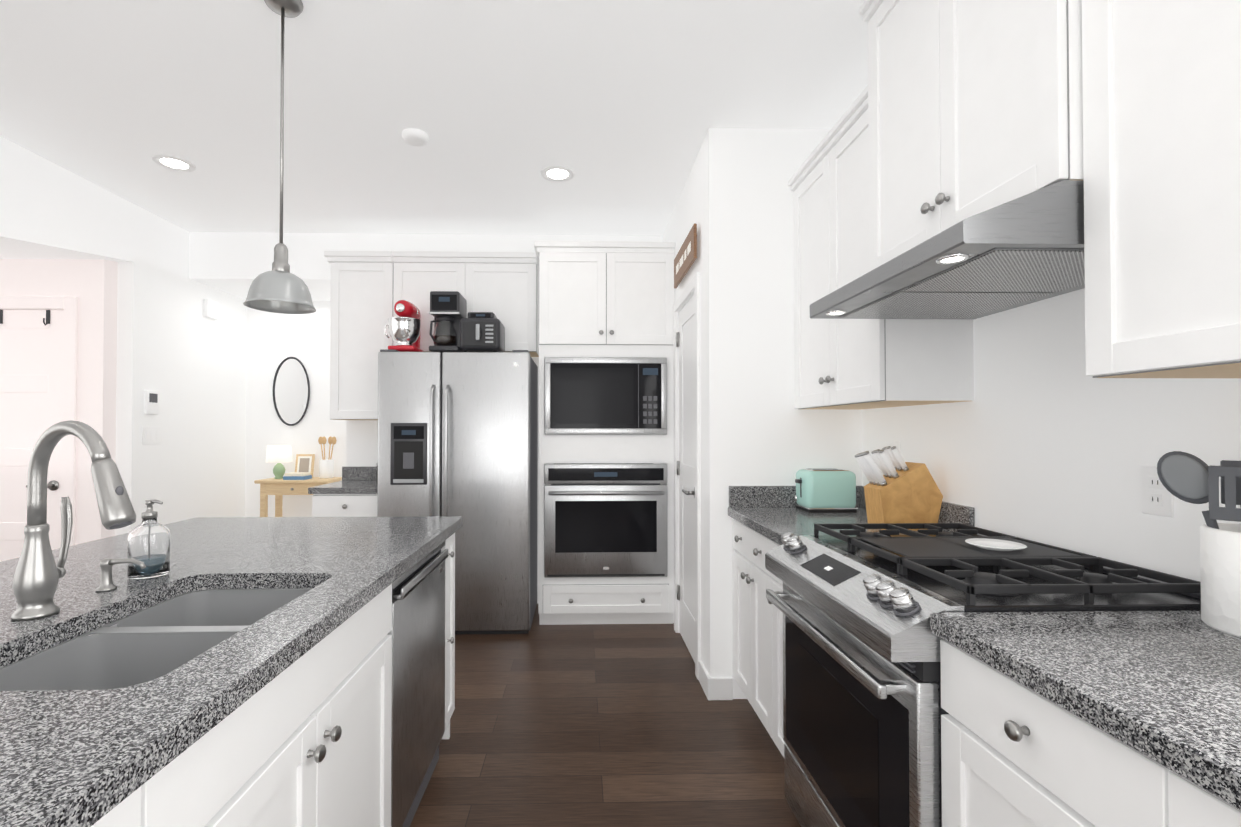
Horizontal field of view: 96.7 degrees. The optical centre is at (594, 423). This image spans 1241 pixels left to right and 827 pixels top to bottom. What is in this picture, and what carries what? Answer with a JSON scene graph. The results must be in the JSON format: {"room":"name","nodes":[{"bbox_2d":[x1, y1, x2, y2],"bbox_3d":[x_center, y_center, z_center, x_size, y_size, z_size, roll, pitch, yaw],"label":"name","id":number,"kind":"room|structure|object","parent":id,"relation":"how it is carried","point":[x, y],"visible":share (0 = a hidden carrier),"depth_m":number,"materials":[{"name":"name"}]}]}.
{"room":"kitchen","nodes":[
{"label":"kitchen","id":0,"kind":"room"},
{"bbox_2d":[0,257,139,544],"bbox_3d":[-3.980,0.125,3.476,2.020,2.400,0.120,0,-1,-1],"label":"wall","id":1,"kind":"structure","parent":0,"point":[107,292],"depth_m":3.45,"materials":[{"name":"white paint"}]},
{"bbox_2d":[0,310,63,561],"bbox_3d":[-3.684,0.300,3.427,0.768,2.031,0.106,0,-1,-1],"label":"hall door","id":2,"kind":"structure","parent":1,"relation":"in","point":[31,373],"depth_m":3.45,"materials":[{"name":"grey wood"}]},
{"bbox_2d":[0,296,77,545],"bbox_3d":[-3.684,0.266,3.413,0.920,2.115,0.018,0,-1,-1],"label":"door frame","id":3,"kind":"structure","parent":1,"relation":"attached to","point":[69,305],"depth_m":3.42,"materials":[{"name":"white paint"}]},
{"bbox_2d":[140,260,247,524],"bbox_3d":[-3.038,0.134,4.205,0.100,2.400,1.270,0,-1,-1],"label":"wall","id":4,"kind":"structure","parent":0,"point":[197,364],"depth_m":4.09,"materials":[{"name":"white paint"}]},
{"bbox_2d":[144,390,158,414],"bbox_3d":[-2.963,-0.143,3.690,0.023,0.160,0.110,0,-1,-1],"label":"thermostat","id":5,"kind":"object","parent":4,"relation":"attached to","point":[151,401],"visible":0.96,"depth_m":3.67,"materials":[{"name":"white plastic"}]},
{"bbox_2d":[203,299,218,319],"bbox_3d":[-2.971,-0.885,4.274,0.035,0.140,0.140,0,-1,-1],"label":"door chime","id":6,"kind":"object","parent":4,"relation":"attached to","point":[210,309],"visible":1,"depth_m":4.25,"materials":[{"name":"white plastic"}]},
{"bbox_2d":[244,301,343,516],"bbox_3d":[-2.428,0.142,4.805,1.350,2.400,0.100,0,-1,-1],"label":"wall","id":7,"kind":"structure","parent":0,"point":[273,338],"depth_m":4.76,"materials":[{"name":"white paint"}]},
{"bbox_2d":[273,357,309,425],"bbox_3d":[-2.608,-0.280,4.745,0.317,0.597,0.020,0,-1,-1],"label":"mirror","id":8,"kind":"object","parent":7,"relation":"attached to","point":[291,390],"visible":1,"depth_m":4.74,"materials":[{"name":"grey mirror"}]},
{"bbox_2d":[0,0,867,300],"bbox_3d":[-1.804,-1.191,0.861,6.480,0.725,8.050,0,-1,-1],"label":"ceiling","id":9,"kind":"structure","parent":0,"point":[618,106],"depth_m":2.54,"materials":[{"name":"white paint"}]},
{"bbox_2d":[152,154,195,171],"bbox_3d":[-2.298,-1.423,3.017,0.191,0.007,0.191,0,-1,-7],"label":"recessed light","id":10,"kind":"object","parent":9,"relation":"in","point":[170,162],"depth_m":3.01,"materials":[{"name":"white paint"}]},
{"bbox_2d":[243,0,315,313],"bbox_3d":[-1.059,-0.916,1.867,0.214,1.047,0.214,0,-1,-1],"label":"pendant light","id":11,"kind":"object","parent":9,"relation":"hanging from","point":[279,288],"visible":1,"depth_m":1.85,"materials":[{"name":"silver metal"}]},
{"bbox_2d":[402,128,428,146],"bbox_3d":[-0.887,-1.413,2.732,0.128,0.033,0.128,0,-1,-1],"label":"smoke detector","id":12,"kind":"object","parent":9,"relation":"attached to","point":[415,137],"visible":1,"depth_m":2.70,"materials":[{"name":"white plastic"}]},
{"bbox_2d":[541,165,573,181],"bbox_3d":[-0.210,-1.421,3.139,0.191,0.007,0.191,0,-1,-10],"label":"recessed light","id":13,"kind":"object","parent":9,"relation":"in","point":[556,173],"depth_m":3.14,"materials":[{"name":"white paint"}]},
{"bbox_2d":[340,233,659,603],"bbox_3d":[-0.301,-0.039,4.160,3.070,2.745,0.100,0,-1,-1],"label":"wall","id":14,"kind":"structure","parent":0,"point":[360,436],"depth_m":4.10,"materials":[{"name":"white paint"}]},
{"bbox_2d":[324,250,393,419],"bbox_3d":[-1.621,-0.604,3.918,0.458,1.152,0.329,0,-1,-1],"label":"upper cabinet","id":15,"kind":"object","parent":14,"relation":"attached to","point":[361,295],"visible":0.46,"depth_m":3.79,"materials":[{"name":"beige wood"}]},
{"bbox_2d":[392,251,538,356],"bbox_3d":[-0.898,-0.839,3.939,0.986,0.682,0.329,0,-1,-1],"label":"upper cabinet","id":16,"kind":"object","parent":14,"relation":"attached to","point":[503,287],"visible":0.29,"depth_m":3.81,"materials":[{"name":"beige wood"}]},
{"bbox_2d":[410,604,800,826],"bbox_3d":[-1.804,1.342,0.829,6.680,0.100,8.250,0,-1,-1],"label":"floor","id":17,"kind":"structure","parent":0,"point":[603,725],"depth_m":2.27,"materials":[{"name":"brown wood"}]},
{"bbox_2d":[76,524,462,826],"bbox_3d":[-0.852,0.853,0.687,0.676,0.874,3.245,0,-1,-1],"label":"kitchen island","id":18,"kind":"object","parent":17,"relation":"on","point":[309,745],"depth_m":1.05,"materials":[{"name":"grey wood"}]},
{"bbox_2d":[0,516,462,826],"bbox_3d":[-1.080,0.394,0.689,1.120,0.040,3.310,0,-1,-1],"label":"island countertop","id":19,"kind":"structure","parent":18,"relation":"on","point":[66,749],"depth_m":1.02,"materials":[{"name":"grey stone"}]},
{"bbox_2d":[11,420,135,620],"bbox_3d":[-0.998,0.186,1.077,0.286,0.386,0.174,0,-1,-1],"label":"faucet","id":20,"kind":"object","parent":19,"relation":"on","point":[39,574],"visible":0.98,"depth_m":1.07,"materials":[{"name":"silver metal"}]},
{"bbox_2d":[95,558,145,591],"bbox_3d":[-1.084,0.345,1.271,0.117,0.073,0.038,0,-1,-1],"label":"soap pump","id":21,"kind":"object","parent":19,"relation":"on","point":[106,581],"visible":1,"depth_m":1.26,"materials":[{"name":"silver metal"}]},
{"bbox_2d":[127,500,169,579],"bbox_3d":[-1.123,0.287,1.391,0.084,0.192,0.084,0,-1,-1],"label":"soap bottle","id":22,"kind":"object","parent":19,"relation":"on","point":[148,544],"visible":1,"depth_m":1.36,"materials":[{"name":"clear glass"}]},
{"bbox_2d":[0,584,307,683],"bbox_3d":[-0.835,0.522,1.096,0.406,0.230,0.678,0,-1,-1],"label":"sink","id":23,"kind":"object","parent":19,"relation":"in","point":[129,647],"depth_m":1.12,"materials":[{"name":"silver metal"}]},
{"bbox_2d":[387,540,447,826],"bbox_3d":[-0.864,0.864,1.835,0.620,0.856,0.598,0,-1,-1],"label":"dishwasher","id":24,"kind":"object","parent":18,"relation":"in","point":[417,632],"visible":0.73,"depth_m":1.77,"materials":[{"name":"grey metal"}]},
{"bbox_2d":[254,477,341,516],"bbox_3d":[-2.427,0.896,4.556,0.580,0.885,0.320,0,-1,-1],"label":"console table","id":25,"kind":"object","parent":17,"relation":"on","point":[278,488],"visible":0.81,"depth_m":4.43,"materials":[{"name":"brown wood"}]},
{"bbox_2d":[265,445,292,478],"bbox_3d":[-2.607,0.315,4.559,0.196,0.275,0.196,0,-1,-1],"label":"table lamp","id":26,"kind":"object","parent":25,"relation":"on","point":[279,455],"visible":0.98,"depth_m":4.50,"materials":[{"name":"white fabric"}]},
{"bbox_2d":[283,472,311,479],"bbox_3d":[-2.421,0.426,4.497,0.170,0.052,0.130,0,-1,-1],"label":"books","id":27,"kind":"object","parent":25,"relation":"on","point":[298,476],"visible":1,"depth_m":4.44,"materials":[{"name":"blue paper"}]},
{"bbox_2d":[295,454,314,477],"bbox_3d":[-2.439,0.355,4.654,0.150,0.199,0.078,0,-1,-1],"label":"photo frame","id":28,"kind":"object","parent":25,"relation":"on","point":[304,462],"visible":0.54,"depth_m":4.64,"materials":[{"name":"brown wood"}]},
{"bbox_2d":[318,436,336,477],"bbox_3d":[-2.240,0.280,4.628,0.160,0.348,0.110,0,-1,-1],"label":"jar","id":29,"kind":"object","parent":25,"relation":"on","point":[326,468],"visible":1,"depth_m":4.60,"materials":[{"name":"white ceramic"}]},
{"bbox_2d":[308,467,377,516],"bbox_3d":[-1.616,0.820,3.793,0.464,1.017,0.544,0,-1,-1],"label":"base cabinet","id":30,"kind":"object","parent":17,"relation":"on","point":[353,493],"visible":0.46,"depth_m":3.56,"materials":[{"name":"grey wood"}]},
{"bbox_2d":[376,463,377,482],"bbox_3d":[-1.480,0.342,3.876,0.104,0.145,0.104,0,-1,-1],"label":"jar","id":31,"kind":"object","parent":30,"relation":"on","point":[377,472],"visible":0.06,"depth_m":3.84,"materials":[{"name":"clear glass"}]},
{"bbox_2d":[377,349,537,633],"bbox_3d":[-0.888,0.431,3.728,0.946,1.786,0.699,0,-1,-1],"label":"refrigerator","id":32,"kind":"object","parent":17,"relation":"on","point":[457,433],"visible":0.81,"depth_m":3.44,"materials":[{"name":"grey metal"}]},
{"bbox_2d":[384,300,424,351],"bbox_3d":[-1.241,-0.632,3.613,0.235,0.335,0.316,0,-1,-1],"label":"stand mixer","id":33,"kind":"object","parent":32,"relation":"on","point":[404,327],"visible":0.9,"depth_m":3.49,"materials":[{"name":"red metal"}]},
{"bbox_2d":[429,291,466,352],"bbox_3d":[-0.965,-0.656,3.640,0.197,0.385,0.242,0,-1,-1],"label":"coffee maker","id":34,"kind":"object","parent":32,"relation":"on","point":[448,310],"visible":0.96,"depth_m":3.54,"materials":[{"name":"grey plastic"}]},
{"bbox_2d":[460,312,504,351],"bbox_3d":[-0.738,-0.593,3.616,0.260,0.258,0.321,0,-1,-1],"label":"toaster","id":35,"kind":"object","parent":32,"relation":"on","point":[482,331],"visible":0.88,"depth_m":3.52,"materials":[{"name":"grey"}]},
{"bbox_2d":[534,241,674,624],"bbox_3d":[0.060,0.074,3.826,0.917,2.510,0.579,0,-1,-1],"label":"tall cabinet","id":36,"kind":"object","parent":17,"relation":"on","point":[606,298],"visible":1,"depth_m":3.58,"materials":[{"name":"grey wood"}]},
{"bbox_2d":[545,357,666,433],"bbox_3d":[0.068,-0.178,3.789,0.794,0.498,0.444,0,-1,-1],"label":"microwave","id":37,"kind":"object","parent":36,"relation":"in","point":[603,395],"visible":1,"depth_m":3.57,"materials":[{"name":"grey"}]},
{"bbox_2d":[544,463,667,577],"bbox_3d":[0.069,0.626,3.754,0.794,0.726,0.534,0,-1,-1],"label":"wall oven","id":38,"kind":"object","parent":36,"relation":"in","point":[605,519],"visible":1,"depth_m":3.55,"materials":[{"name":"grey metal"}]},
{"bbox_2d":[728,486,974,756],"bbox_3d":[0.967,0.801,2.264,0.664,1.017,0.763,0,-1,-1],"label":"base cabinet","id":39,"kind":"object","parent":17,"relation":"on","point":[765,519],"visible":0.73,"depth_m":2.29,"materials":[{"name":"grey wood"}]},
{"bbox_2d":[794,469,857,512],"bbox_3d":[1.049,0.303,2.534,0.248,0.188,0.167,0,-1,-1],"label":"toaster","id":40,"kind":"object","parent":39,"relation":"on","point":[825,490],"visible":0.98,"depth_m":2.45,"materials":[{"name":"teal plastic"}]},
{"bbox_2d":[855,446,942,530],"bbox_3d":[1.135,0.237,2.082,0.286,0.308,0.120,0,-1,-1],"label":"knife block","id":41,"kind":"object","parent":39,"relation":"on","point":[900,490],"visible":1,"depth_m":2.02,"materials":[{"name":"brown wood"}]},
{"bbox_2d":[765,523,1200,826],"bbox_3d":[0.949,0.817,1.498,0.739,0.966,0.761,0,-1,-1],"label":"range","id":42,"kind":"object","parent":17,"relation":"on","point":[857,606],"visible":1,"depth_m":1.33,"materials":[{"name":"grey metal"}]},
{"bbox_2d":[965,538,1026,550],"bbox_3d":[1.078,0.327,1.484,0.136,0.013,0.136,0,-1,-1],"label":"plate","id":43,"kind":"object","parent":42,"relation":"on","point":[995,544],"visible":1,"depth_m":1.49,"materials":[{"name":"white ceramic"}]},
{"bbox_2d":[940,642,1097,826],"bbox_3d":[1.017,0.855,0.870,0.633,0.874,0.492,0,-1,-1],"label":"base cabinet","id":44,"kind":"object","parent":17,"relation":"on","point":[1009,758],"depth_m":0.94,"materials":[{"name":"grey wood"}]},
{"bbox_2d":[930,610,1240,813],"bbox_3d":[1.026,0.387,0.104,0.653,0.040,2.036,0,-1,-1],"label":"countertop","id":45,"kind":"structure","parent":44,"relation":"on","point":[1164,686],"depth_m":0.84,"materials":[{"name":"grey stone"}]},
{"bbox_2d":[1157,451,1240,637],"bbox_3d":[1.224,0.213,1.005,0.204,0.329,0.199,0,-1,-1],"label":"utensil crock","id":46,"kind":"object","parent":45,"relation":"on","point":[1188,477],"visible":1,"depth_m":1.02,"materials":[{"name":"white ceramic"}]},
{"bbox_2d":[1098,734,1240,826],"bbox_3d":[1.028,0.849,0.425,0.633,0.874,0.640,0,-1,-1],"label":"base cabinet","id":47,"kind":"object","parent":17,"relation":"on","point":[1132,792],"depth_m":0.71,"materials":[{"name":"grey wood"}]},
{"bbox_2d":[660,128,739,698],"bbox_3d":[0.593,-0.049,3.380,0.120,2.745,1.463,0,-1,-1],"label":"wall","id":48,"kind":"structure","parent":0,"point":[709,198],"depth_m":2.66,"materials":[{"name":"white paint"}]},
{"bbox_2d":[674,223,696,288],"bbox_3d":[0.521,-0.940,3.147,0.036,0.180,0.610,0,-1,-1],"label":"sign","id":49,"kind":"object","parent":48,"relation":"attached to","point":[685,258],"visible":1,"depth_m":3.06,"materials":[{"name":"brown wood"}]},
{"bbox_2d":[676,295,694,661],"bbox_3d":[0.536,0.298,3.207,0.106,2.031,0.598,0,-1,-1],"label":"pantry door","id":50,"kind":"structure","parent":48,"relation":"in","point":[685,473],"depth_m":3.26,"materials":[{"name":"grey wood"}]},
{"bbox_2d":[673,272,700,679],"bbox_3d":[0.529,0.270,3.207,0.018,2.102,0.724,0,-1,-1],"label":"door frame","id":51,"kind":"structure","parent":48,"relation":"attached to","point":[693,285],"depth_m":2.88,"materials":[{"name":"white paint"}]},
{"bbox_2d":[699,661,732,699],"bbox_3d":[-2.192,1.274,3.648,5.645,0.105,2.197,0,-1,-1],"label":"baseboard","id":52,"kind":"structure","parent":48,"relation":"attached to","point":[717,688],"depth_m":2.62,"materials":[{"name":"white paint"}]},
{"bbox_2d":[740,128,859,698],"bbox_3d":[0.970,-0.057,2.709,0.600,2.745,0.100,0,-1,-1],"label":"wall","id":53,"kind":"structure","parent":0,"point":[778,440],"depth_m":2.66,"materials":[{"name":"white paint"}]},
{"bbox_2d":[860,288,1240,581],"bbox_3d":[1.393,-0.084,0.577,0.100,2.745,7.350,0,-1,-1],"label":"wall","id":54,"kind":"structure","parent":0,"point":[1042,438],"depth_m":1.55,"materials":[{"name":"white paint"}]},
{"bbox_2d":[788,85,973,409],"bbox_3d":[1.119,-0.627,2.286,0.359,1.106,0.763,0,-1,-1],"label":"upper cabinet","id":55,"kind":"object","parent":54,"relation":"attached to","point":[849,364],"visible":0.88,"depth_m":2.13,"materials":[{"name":"beige wood"}]},
{"bbox_2d":[890,441,900,453],"bbox_3d":[1.294,0.131,2.374,0.007,0.116,0.072,0,-1,-1],"label":"electrical outlet plate","id":56,"kind":"object","parent":54,"relation":"attached to","point":[897,444],"visible":0.27,"depth_m":2.35,"materials":[{"name":"white plastic"}]},
{"bbox_2d":[859,0,1083,271],"bbox_3d":[1.119,-0.970,1.525,0.399,0.944,0.759,0,-1,-1],"label":"upper cabinet","id":57,"kind":"object","parent":54,"relation":"attached to","point":[975,107],"visible":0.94,"depth_m":1.44,"materials":[{"name":"beige wood"}]},
{"bbox_2d":[810,180,1084,318],"bbox_3d":[1.032,-0.429,1.516,0.573,0.136,0.759,0,-1,-1],"label":"range hood","id":58,"kind":"object","parent":57,"relation":"attached to","point":[1023,250],"visible":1,"depth_m":1.32,"materials":[{"name":"silver metal"}]},
{"bbox_2d":[1141,465,1173,517],"bbox_3d":[1.321,0.157,1.297,0.007,0.116,0.072,0,-1,-1],"label":"electrical outlet plate","id":59,"kind":"object","parent":54,"relation":"attached to","point":[1157,497],"visible":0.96,"depth_m":1.30,"materials":[{"name":"white plastic"}]},
{"bbox_2d":[1082,0,1240,377],"bbox_3d":[1.176,-0.637,0.651,0.329,1.072,0.976,0,-1,-1],"label":"upper cabinet","id":60,"kind":"object","parent":54,"relation":"attached to","point":[1161,80],"visible":1,"depth_m":0.96,"materials":[{"name":"beige wood"}]}
]}

